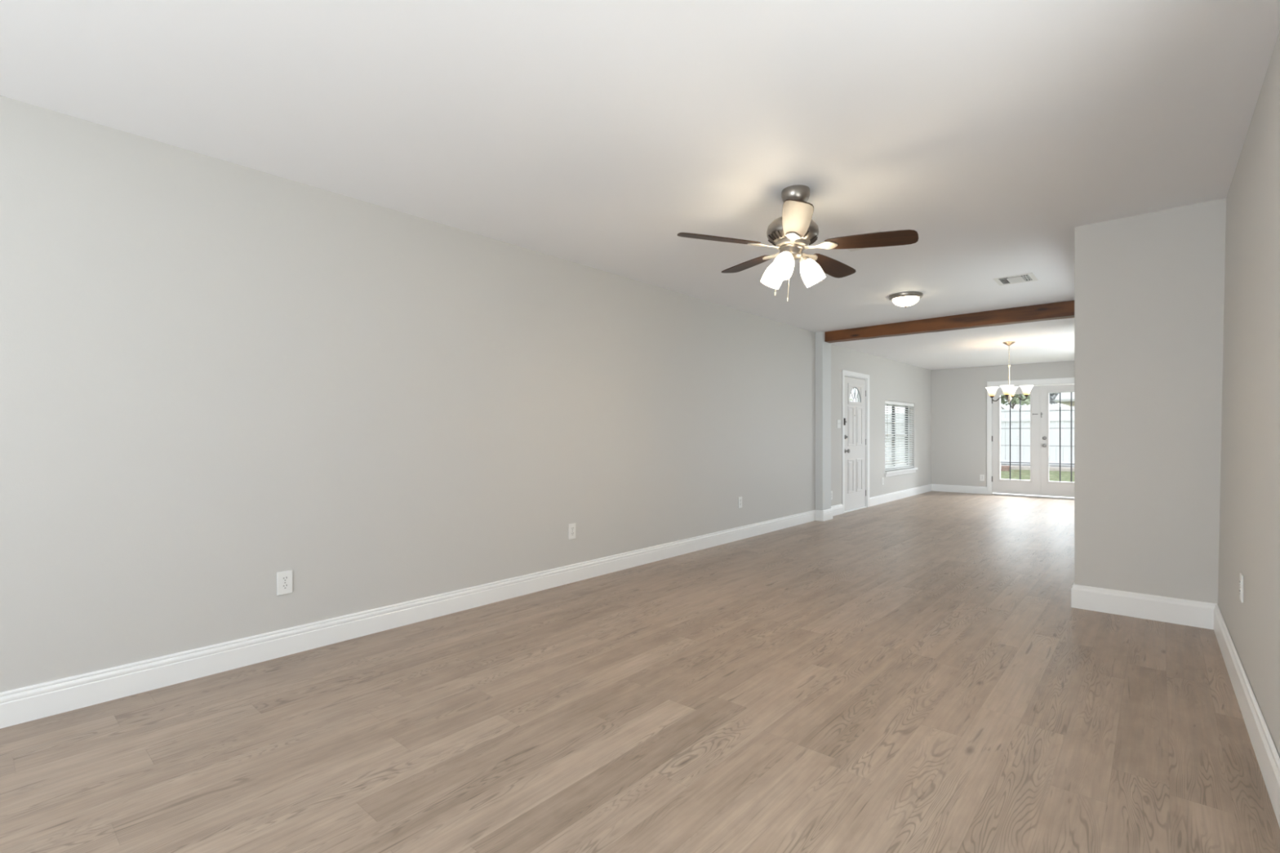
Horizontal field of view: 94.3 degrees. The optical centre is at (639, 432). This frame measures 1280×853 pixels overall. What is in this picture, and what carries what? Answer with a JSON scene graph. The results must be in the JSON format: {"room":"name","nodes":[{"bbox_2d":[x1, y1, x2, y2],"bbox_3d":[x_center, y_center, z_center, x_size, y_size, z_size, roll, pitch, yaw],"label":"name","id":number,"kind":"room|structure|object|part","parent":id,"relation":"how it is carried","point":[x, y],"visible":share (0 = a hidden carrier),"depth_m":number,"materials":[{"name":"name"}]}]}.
{"room":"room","nodes":[
{"label":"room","id":0,"kind":"room"},
{"bbox_2d":[0,95,931,692],"bbox_3d":[0.545,-0.140,5.855,0.140,2.560,15.530,0,0,41],"label":"wall","id":1,"kind":"structure","parent":0,"point":[219,378],"depth_m":3.15,"materials":[{"name":"grey paint"}]},
{"bbox_2d":[276,569,292,595],"bbox_3d":[-1.817,0.768,3.041,0.009,0.118,0.072,0,0,41],"label":"wall outlet","id":2,"kind":"object","parent":1,"relation":"attached to","point":[284,579],"visible":1,"depth_m":3.04,"materials":[{"name":"white plastic"}]},
{"bbox_2d":[281,576,288,582],"bbox_3d":[-1.815,0.749,3.039,0.003,0.029,0.034,0,0,41],"label":"receptacle","id":3,"kind":"object","parent":2,"relation":"attached to","point":[284,579],"depth_m":3.04,"materials":[{"name":"white plastic"}]},
{"bbox_2d":[281,583,288,589],"bbox_3d":[-1.815,0.787,3.039,0.003,0.029,0.034,0,0,41],"label":"receptacle","id":4,"kind":"object","parent":2,"relation":"attached to","point":[284,586],"depth_m":3.04,"materials":[{"name":"white plastic"}]},
{"bbox_2d":[0,510,815,728],"bbox_3d":[-1.119,1.073,3.835,0.016,0.135,10.299,0,0,41],"label":"baseboard","id":5,"kind":"structure","parent":1,"relation":"attached to","point":[37,701],"depth_m":3.10,"materials":[{"name":"white wood"}]},
{"bbox_2d":[568,523,575,539],"bbox_3d":[-0.516,0.752,4.528,0.009,0.118,0.072,0,0,41],"label":"wall outlet","id":6,"kind":"object","parent":1,"relation":"attached to","point":[571,527],"visible":1,"depth_m":4.52,"materials":[{"name":"white plastic"}]},
{"bbox_2d":[737,496,742,507],"bbox_3d":[1.071,0.744,6.342,0.009,0.118,0.072,0,0,41],"label":"wall outlet","id":7,"kind":"object","parent":1,"relation":"attached to","point":[740,499],"visible":1,"depth_m":6.33,"materials":[{"name":"white plastic"}]},
{"bbox_2d":[815,331,831,511],"bbox_3d":[2.402,-0.110,7.791,0.105,2.500,0.260,0,0,41],"label":"wall pier","id":8,"kind":"object","parent":1,"relation":"attached to","point":[823,349],"visible":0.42,"depth_m":7.71,"materials":[{"name":"white paint"}]},
{"bbox_2d":[815,508,832,521],"bbox_3d":[2.408,1.073,7.785,0.121,0.135,0.292,0,0,41],"label":"baseboard","id":9,"kind":"structure","parent":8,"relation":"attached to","point":[824,515],"depth_m":7.69,"materials":[{"name":"white"}]},
{"bbox_2d":[831,503,842,515],"bbox_3d":[2.657,1.073,8.150,0.016,0.135,0.582,0,0,41],"label":"baseboard","id":10,"kind":"structure","parent":1,"relation":"attached to","point":[837,509],"depth_m":8.22,"materials":[{"name":"white"}]},
{"bbox_2d":[836,419,840,427],"bbox_3d":[2.780,-0.122,8.291,0.014,0.116,0.116,0,0,41],"label":"light switch","id":11,"kind":"object","parent":1,"relation":"attached to","point":[838,421],"visible":1,"depth_m":8.28,"materials":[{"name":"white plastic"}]},
{"bbox_2d":[844,376,866,511],"bbox_3d":[3.175,0.158,8.754,0.111,1.928,0.858,0,0,41],"label":"door","id":12,"kind":"structure","parent":1,"relation":"in","point":[855,441],"depth_m":8.75,"materials":[{"name":"white paint"}]},
{"bbox_3d":[3.068,0.632,8.643,0.011,0.490,0.220,0,0,41],"label":"panel","id":13,"kind":"part","parent":12,"relation":"part of","materials":[{"name":"white paint"}]},
{"bbox_3d":[3.068,-0.096,8.643,0.011,0.575,0.220,0,0,41],"label":"panel","id":14,"kind":"part","parent":12,"relation":"part of","materials":[{"name":"white paint"}]},
{"bbox_3d":[3.175,-0.564,8.762,0.015,0.308,0.530,0,0,41],"label":"fanlight frame","id":15,"kind":"part","parent":12,"relation":"part of","materials":[{"name":"white paint"}]},
{"bbox_3d":[3.282,0.632,8.888,0.011,0.490,0.230,0,0,41],"label":"panel","id":16,"kind":"part","parent":12,"relation":"part of","materials":[{"name":"white paint"}]},
{"bbox_3d":[3.282,-0.096,8.888,0.011,0.575,0.230,0,0,41],"label":"panel","id":17,"kind":"part","parent":12,"relation":"part of","materials":[{"name":"white paint"}]},
{"bbox_2d":[841,369,869,513],"bbox_3d":[3.137,0.127,8.803,0.154,2.027,1.032,0,0,41],"label":"trim","id":18,"kind":"structure","parent":1,"relation":"attached to","point":[850,374],"depth_m":8.89,"materials":[{"name":"white wood"}]},
{"bbox_2d":[844,506,866,513],"bbox_3d":[3.128,1.133,8.790,0.142,0.014,0.856,0,0,41],"label":"trim","id":19,"kind":"structure","parent":1,"relation":"attached to","point":[847,511],"depth_m":8.75,"materials":[{"name":"white"}]},
{"bbox_2d":[884,404,917,477],"bbox_3d":[4.479,0.097,10.305,0.170,1.256,1.640,0,0,41],"label":"window","id":20,"kind":"structure","parent":1,"relation":"in","point":[900,472],"depth_m":10.27,"materials":[{"name":"white wood"}]},
{"bbox_3d":[4.429,-0.221,10.346,0.020,0.550,1.473,0,0,41],"label":"sash","id":21,"kind":"part","parent":20,"relation":"part of","materials":[{"name":"white"}]},
{"bbox_3d":[4.444,0.311,10.333,0.020,0.585,1.473,0,0,41],"label":"sash","id":22,"kind":"part","parent":20,"relation":"part of","materials":[{"name":"white"}]},
{"bbox_3d":[4.429,0.054,10.346,0.040,1.170,1.543,0,0,41],"label":"frame","id":23,"kind":"part","parent":20,"relation":"part of","materials":[{"name":"white"}]},
{"bbox_2d":[884,400,914,471],"bbox_3d":[4.487,0.050,10.295,0.068,1.156,1.529,0,0,41],"label":"window blind","id":24,"kind":"object","parent":20,"relation":"attached to","point":[889,402],"visible":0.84,"depth_m":10.27,"materials":[{"name":"white plastic"}]},
{"bbox_3d":[4.482,0.619,10.299,0.050,0.018,1.521,0,0,41],"label":"rail","id":25,"kind":"part","parent":24,"relation":"part of","materials":[{"name":"white plastic"}]},
{"bbox_3d":[4.498,0.683,10.289,0.120,0.084,1.640,0,0,41],"label":"sill","id":26,"kind":"part","parent":20,"relation":"part of","materials":[{"name":"white"}]},
{"bbox_2d":[869,484,986,506],"bbox_3d":[4.980,1.073,10.085,0.963,0.135,3.322,0,0,41],"label":"baseboard","id":27,"kind":"structure","parent":1,"relation":"attached to","point":[878,500],"depth_m":11.05,"materials":[{"name":"white"}]},
{"bbox_2d":[0,490,1279,852],"bbox_3d":[2.001,1.170,4.580,4.020,0.060,15.810,0,0,41],"label":"floor","id":28,"kind":"structure","parent":0,"point":[920,673],"depth_m":2.32,"materials":[{"name":"wood"}]},
{"bbox_2d":[0,0,1279,332],"bbox_3d":[0.284,-1.377,2.602,4.040,0.148,10.570,0,0,41],"label":"ceiling","id":29,"kind":"structure","parent":0,"point":[595,134],"depth_m":2.46,"materials":[{"name":"white paint"}]},
{"bbox_2d":[677,184,918,302],"bbox_3d":[0.863,-1.017,3.268,1.214,0.621,1.195,0,0,41],"label":"ceiling fan","id":30,"kind":"object","parent":29,"relation":"hanging from","point":[791,233],"visible":1,"depth_m":3.18,"materials":[{"name":"brown wood"}]},
{"bbox_3d":[0.424,-1.046,3.206,0.448,0.006,0.140,4,11,-7],"label":"blade","id":31,"kind":"part","parent":30,"relation":"part of","materials":[{"name":"brown wood"}]},
{"bbox_3d":[0.658,-1.026,3.626,0.140,0.006,0.448,-8,5,-24],"label":"blade","id":32,"kind":"part","parent":30,"relation":"part of","materials":[{"name":"brown wood"}]},
{"bbox_3d":[0.755,-0.888,3.365,0.139,0.154,0.118,4,0,41],"label":"lamp shade","id":33,"kind":"part","parent":30,"relation":"part of","materials":[{"name":"white glass"}]},
{"bbox_3d":[0.758,-0.888,3.141,0.115,0.154,0.140,4,0,41],"label":"lamp shade","id":34,"kind":"part","parent":30,"relation":"part of","materials":[{"name":"white glass"}]},
{"bbox_3d":[0.768,-0.908,3.157,0.055,0.086,0.071,4,0,41],"label":"bulb","id":35,"kind":"part","parent":30,"relation":"part of","materials":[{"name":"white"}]},
{"bbox_3d":[0.750,-1.022,2.853,0.140,0.006,0.448,16,2,11],"label":"blade","id":36,"kind":"part","parent":30,"relation":"part of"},
{"bbox_3d":[0.898,-0.949,3.256,0.063,0.050,0.061,4,0,41],"label":"lamp arm","id":37,"kind":"part","parent":30,"relation":"part of","materials":[{"name":"silver metal"}]},
{"bbox_3d":[0.947,-0.875,3.256,0.135,0.154,0.112,0,0,4],"label":"lamp shade","id":38,"kind":"part","parent":30,"relation":"part of","materials":[{"name":"white glass"}]},
{"bbox_3d":[1.128,-0.990,3.532,0.448,0.006,0.140,5,-11,-43],"label":"blade","id":39,"kind":"part","parent":30,"relation":"part of","materials":[{"name":"brown wood"}]},
{"bbox_3d":[1.185,-0.988,3.055,0.448,0.006,0.140,4,-11,29],"label":"blade","id":40,"kind":"part","parent":30,"relation":"part of","materials":[{"name":"brown wood"}]},
{"bbox_2d":[847,230,880,251],"bbox_3d":[1.557,-1.372,4.122,0.315,0.100,0.315,0,0,41],"label":"ceiling vent","id":41,"kind":"object","parent":29,"relation":"in","point":[851,249],"visible":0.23,"depth_m":4.28,"materials":[{"name":"white metal"}]},
{"bbox_2d":[888,291,923,307],"bbox_3d":[2.558,-1.261,5.721,0.302,0.124,0.302,0,0,41],"label":"flush ceiling light","id":42,"kind":"object","parent":29,"relation":"attached to","point":[906,299],"visible":1,"depth_m":5.63,"materials":[{"name":"white glass"}]},
{"bbox_3d":[2.558,-1.256,5.721,0.238,0.074,0.238,0,0,41],"label":"lamp shade","id":43,"kind":"part","parent":42,"relation":"part of","materials":[{"name":"white glass"}]},
{"bbox_2d":[824,300,1074,342],"bbox_3d":[3.514,-1.255,6.816,2.848,0.156,0.152,0,0,41],"label":"wooden beam","id":44,"kind":"structure","parent":29,"relation":"attached to","point":[1064,309],"depth_m":6.65,"materials":[{"name":"brown wood"}]},
{"bbox_2d":[992,272,1037,285],"bbox_3d":[3.266,-1.379,5.168,0.290,0.100,0.320,0,0,41],"label":"ceiling vent","id":45,"kind":"object","parent":29,"relation":"in","point":[1029,277],"visible":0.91,"depth_m":5.17,"materials":[{"name":"white metal"}]},
{"bbox_2d":[831,317,1074,369],"bbox_3d":[5.211,-1.267,8.841,3.240,0.130,5.170,0,0,41],"label":"ceiling","id":46,"kind":"structure","parent":0,"point":[1048,340],"depth_m":8.30,"materials":[{"name":"white paint"}]},
{"bbox_2d":[986,341,1033,403],"bbox_3d":[4.941,-0.803,7.955,0.440,0.815,0.440,0,0,-6],"label":"chandelier","id":47,"kind":"object","parent":46,"relation":"hanging from","point":[1008,390],"visible":1,"depth_m":7.92,"materials":[{"name":"white glass"}]},
{"bbox_3d":[4.787,-0.557,8.079,0.160,0.121,0.160,0,0,41],"label":"lamp shade","id":48,"kind":"part","parent":47,"relation":"part of","materials":[{"name":"white glass"}]},
{"bbox_3d":[4.844,-0.461,8.029,0.205,0.076,0.052,0,0,41],"label":"arm","id":49,"kind":"part","parent":47,"relation":"part of","materials":[{"name":"brown metal"}]},
{"bbox_3d":[4.816,-0.557,7.801,0.160,0.121,0.160,0,0,41],"label":"lamp shade","id":50,"kind":"part","parent":47,"relation":"part of","materials":[{"name":"white glass"}]},
{"bbox_3d":[4.941,-0.654,7.955,0.068,0.517,0.068,0,0,41],"label":"stem","id":51,"kind":"part","parent":47,"relation":"part of","materials":[{"name":"silver metal"}]},
{"bbox_3d":[5.065,-0.557,8.109,0.160,0.121,0.160,0,0,41],"label":"lamp shade","id":52,"kind":"part","parent":47,"relation":"part of","materials":[{"name":"white glass"}]},
{"bbox_3d":[5.037,-0.461,7.881,0.205,0.076,0.052,0,0,41],"label":"arm","id":53,"kind":"part","parent":47,"relation":"part of","materials":[{"name":"brown metal"}]},
{"bbox_3d":[5.095,-0.557,7.830,0.160,0.121,0.160,0,0,41],"label":"lamp shade","id":54,"kind":"part","parent":47,"relation":"part of","materials":[{"name":"white glass"}]},
{"bbox_2d":[931,360,1074,486],"bbox_3d":[6.869,-0.140,10.732,3.235,2.560,0.140,0,0,41],"label":"wall","id":55,"kind":"structure","parent":0,"point":[958,395],"depth_m":11.27,"materials":[{"name":"grey paint"}]},
{"bbox_2d":[979,474,984,480],"bbox_3d":[6.373,0.840,11.067,0.072,0.118,0.009,0,0,41],"label":"wall outlet","id":56,"kind":"object","parent":55,"relation":"attached to","point":[981,476],"visible":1,"depth_m":11.07,"materials":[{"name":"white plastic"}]},
{"bbox_2d":[991,385,1039,495],"bbox_3d":[6.785,0.140,10.738,0.745,1.940,0.060,0,0,41],"label":"door","id":57,"kind":"structure","parent":55,"relation":"in","point":[1031,486],"depth_m":10.69,"materials":[{"name":"white paint"}]},
{"bbox_2d":[986,377,1074,494],"bbox_3d":[7.091,0.098,10.524,1.637,2.085,0.156,0,0,41],"label":"trim","id":58,"kind":"structure","parent":55,"relation":"attached to","point":[1070,380],"depth_m":10.96,"materials":[{"name":"white wood"}]},
{"bbox_2d":[991,493,1074,499],"bbox_3d":[7.091,1.129,10.523,1.471,0.022,0.142,0,0,41],"label":"trim","id":59,"kind":"structure","parent":55,"relation":"attached to","point":[1002,494],"depth_m":10.53,"materials":[{"name":"white wood"}]},
{"bbox_2d":[1039,384,1074,497],"bbox_3d":[7.326,0.140,10.230,0.750,1.940,0.111,0,0,41],"label":"door","id":60,"kind":"structure","parent":55,"relation":"in","point":[1046,487],"depth_m":10.40,"materials":[{"name":"white paint"}]},
{"bbox_2d":[1074,197,1226,604],"bbox_3d":[3.197,-0.140,3.654,0.840,2.560,0.140,0,0,41],"label":"wall","id":61,"kind":"structure","parent":0,"point":[1149,287],"depth_m":3.64,"materials":[{"name":"grey paint"}]},
{"bbox_2d":[1217,30,1279,757],"bbox_3d":[0.866,-0.140,0.428,0.178,2.560,7.787,0,0,41],"label":"wall","id":62,"kind":"structure","parent":0,"point":[1249,543],"depth_m":2.37,"materials":[{"name":"grey paint"}]},
{"bbox_2d":[1071,582,1279,827],"bbox_3d":[3.066,1.065,3.644,0.685,0.150,15.539,0,0,36],"label":"baseboard","id":63,"kind":"structure","parent":62,"relation":"attached to","point":[1202,615],"depth_m":3.44,"materials":[{"name":"white wood"}]},
{"bbox_2d":[1239,573,1243,603],"bbox_3d":[2.607,0.672,2.576,0.009,0.118,0.072,0,0,41],"label":"wall outlet","id":64,"kind":"object","parent":62,"relation":"attached to","point":[1241,581],"visible":1,"depth_m":2.56,"materials":[{"name":"white plastic"}]},
{"label":"outside","id":65,"kind":"structure","parent":0,"visible":0},
{"bbox_2d":[1000,460,1074,482],"bbox_3d":[11.006,1.150,15.616,60.000,0.324,62.000,0,0,41],"label":"lawn","id":66,"kind":"structure","parent":65,"point":[1065,476],"depth_m":15.16,"materials":[{"name":"green plant"}]},
{"bbox_2d":[884,406,1074,466],"bbox_3d":[11.731,0.147,16.344,14.132,1.986,0.170,0,0,41],"label":"window panes","id":67,"kind":"object","parent":66,"relation":"on","point":[1054,415],"visible":0.06,"depth_m":16.99,"materials":[{"name":"glass"}]},
{"bbox_3d":[11.641,-0.365,16.341,14.000,0.090,0.046,0,0,41],"label":"rail","id":68,"kind":"part","parent":67,"relation":"part of","materials":[{"name":"white plastic"}]},
{"bbox_3d":[11.641,0.855,16.341,14.000,0.090,0.046,0,0,41],"label":"rail","id":69,"kind":"part","parent":67,"relation":"part of","materials":[{"name":"white plastic"}]},
{"bbox_2d":[886,461,1074,471],"bbox_3d":[11.461,1.015,16.135,14.000,0.150,0.480,0,0,41],"label":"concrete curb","id":70,"kind":"object","parent":66,"relation":"on","point":[1012,467],"visible":0.12,"depth_m":16.42,"materials":[{"name":"grey concrete"}]},
{"bbox_2d":[1000,466,1009,471],"bbox_3d":[10.067,0.998,16.372,0.250,0.165,0.100,0,0,41],"label":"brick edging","id":71,"kind":"object","parent":66,"relation":"on","point":[1003,468],"visible":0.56,"depth_m":16.34,"materials":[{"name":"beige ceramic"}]},
{"bbox_2d":[1000,393,1030,408],"bbox_3d":[13.189,-0.575,21.020,2.036,3.145,1.718,0,0,41],"label":"tree","id":72,"kind":"object","parent":66,"relation":"on","point":[1015,400],"visible":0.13,"depth_m":20.59,"materials":[{"name":"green plant"}]},
{"bbox_2d":[1048,392,1059,407],"bbox_3d":[18.748,-0.751,27.446,1.557,3.494,1.712,0,0,41],"label":"tree","id":73,"kind":"object","parent":66,"relation":"on","point":[1052,396],"visible":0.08,"depth_m":26.82,"materials":[{"name":"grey plant"}]},
{"bbox_2d":[1054,391,1074,460],"bbox_3d":[19.251,-0.370,20.361,7.800,2.700,4.800,0,0,41],"label":"house","id":74,"kind":"structure","parent":66,"relation":"on","point":[1065,397],"depth_m":21.16,"materials":[{"name":"beige"}]}
]}

